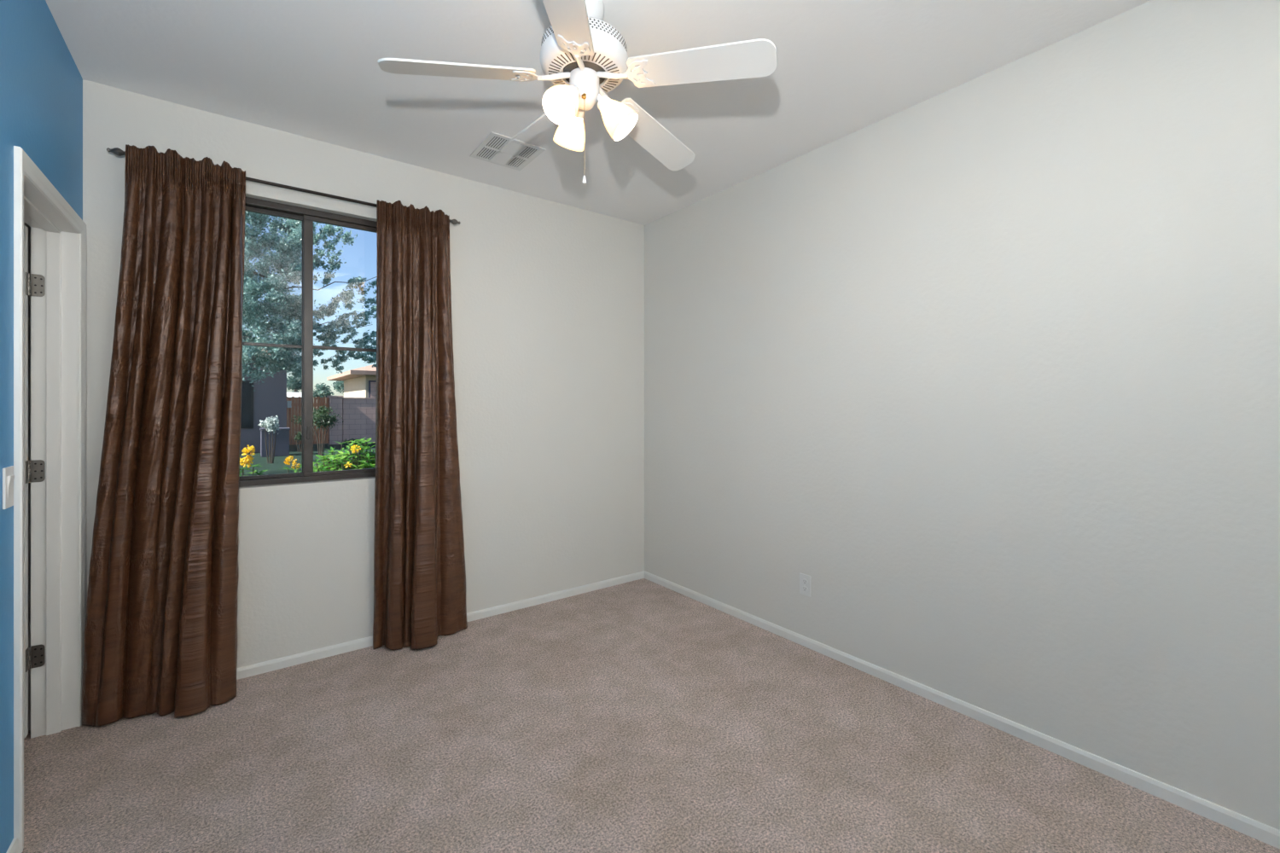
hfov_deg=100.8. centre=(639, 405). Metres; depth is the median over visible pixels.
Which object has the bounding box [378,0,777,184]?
ceiling fan
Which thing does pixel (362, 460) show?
bush
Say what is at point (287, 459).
bush
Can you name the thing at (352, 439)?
shrub
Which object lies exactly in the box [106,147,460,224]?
curtain rod
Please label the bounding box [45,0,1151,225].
ceiling
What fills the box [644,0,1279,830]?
wall
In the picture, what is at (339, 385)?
tree
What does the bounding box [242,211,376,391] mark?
feathery tree
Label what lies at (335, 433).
wall pillar
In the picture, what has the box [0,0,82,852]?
wall
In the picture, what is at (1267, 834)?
baseboard
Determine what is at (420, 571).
curtain
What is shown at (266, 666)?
baseboard
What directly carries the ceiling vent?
in the ceiling
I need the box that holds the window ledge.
[238,477,375,488]
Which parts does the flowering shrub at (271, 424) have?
stem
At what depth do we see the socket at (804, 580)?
2.94 m
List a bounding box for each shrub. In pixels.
[257,415,279,464]
[293,430,301,452]
[336,438,371,447]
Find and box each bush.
[239,444,268,476]
[281,455,301,473]
[290,402,343,456]
[313,437,375,471]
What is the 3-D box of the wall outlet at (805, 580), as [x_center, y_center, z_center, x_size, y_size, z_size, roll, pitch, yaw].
[0.918,0.999,2.940,0.008,0.115,0.070,0,0,-37]
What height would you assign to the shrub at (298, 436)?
0.672 m
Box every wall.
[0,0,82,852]
[23,79,644,731]
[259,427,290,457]
[342,397,375,443]
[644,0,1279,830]
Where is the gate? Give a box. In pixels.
[286,396,328,444]
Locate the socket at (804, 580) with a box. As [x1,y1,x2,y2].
[802,578,807,584]
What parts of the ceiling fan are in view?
fan blade, fan blade, arm, lamp shade, bulb, fan blade, lamp shade, arm, pull knob, arm, arm, lamp shade, fan blade, fan blade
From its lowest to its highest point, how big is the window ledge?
0.004 m
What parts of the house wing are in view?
pane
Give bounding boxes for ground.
[239,424,375,476]
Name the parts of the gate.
sign plate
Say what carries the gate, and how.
attached to the wall pillar
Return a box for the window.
[238,197,376,487]
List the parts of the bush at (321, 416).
stem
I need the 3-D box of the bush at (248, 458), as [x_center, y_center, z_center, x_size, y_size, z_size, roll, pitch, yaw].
[-2.930,0.886,3.788,0.593,1.213,0.635,0,0,-11]
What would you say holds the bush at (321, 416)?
on the ground
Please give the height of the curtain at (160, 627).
2.468 m
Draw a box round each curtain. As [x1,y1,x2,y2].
[81,144,245,727]
[372,199,467,650]
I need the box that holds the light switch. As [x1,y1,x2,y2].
[2,465,14,509]
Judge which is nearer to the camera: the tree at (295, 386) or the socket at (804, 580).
the socket at (804, 580)
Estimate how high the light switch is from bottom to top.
0.117 m
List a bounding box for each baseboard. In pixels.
[5,837,19,852]
[236,570,644,680]
[644,571,1279,849]
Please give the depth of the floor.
1.98 m
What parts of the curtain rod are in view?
rod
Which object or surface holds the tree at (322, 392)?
on the ground
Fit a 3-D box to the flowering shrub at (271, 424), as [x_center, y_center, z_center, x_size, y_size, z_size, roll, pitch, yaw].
[-9.468,0.878,13.504,0.476,1.227,0.500,0,0,-37]
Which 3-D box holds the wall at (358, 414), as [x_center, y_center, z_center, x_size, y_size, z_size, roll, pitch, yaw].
[-5.864,0.598,24.550,13.965,1.784,0.240,0,0,-37]
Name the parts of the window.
fixed sash, sliding sash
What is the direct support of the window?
in the wall at (548, 296)
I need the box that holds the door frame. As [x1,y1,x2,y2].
[13,145,86,852]
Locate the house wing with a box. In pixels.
[239,336,301,453]
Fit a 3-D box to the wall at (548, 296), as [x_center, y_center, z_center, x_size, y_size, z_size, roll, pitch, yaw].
[-2.025,0.195,2.651,5.045,3.190,0.160,0,0,-37]
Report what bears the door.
attached to the door frame
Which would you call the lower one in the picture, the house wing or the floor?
the floor
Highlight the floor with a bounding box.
[21,578,1279,852]
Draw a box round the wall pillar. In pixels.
[326,395,343,444]
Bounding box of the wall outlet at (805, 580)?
[799,573,810,597]
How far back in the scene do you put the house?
27.42 m
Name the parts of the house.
pane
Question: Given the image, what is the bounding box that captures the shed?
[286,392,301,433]
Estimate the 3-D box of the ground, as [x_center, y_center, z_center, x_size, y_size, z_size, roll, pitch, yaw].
[-24.257,1.640,40.227,70.000,0.300,86.584,0,0,-37]
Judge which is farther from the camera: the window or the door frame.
the window
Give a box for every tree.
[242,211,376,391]
[286,375,301,392]
[313,383,334,426]
[332,380,343,394]
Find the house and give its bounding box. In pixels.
[326,365,376,397]
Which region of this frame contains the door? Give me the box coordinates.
[23,225,29,738]
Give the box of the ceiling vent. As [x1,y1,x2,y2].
[469,131,545,170]

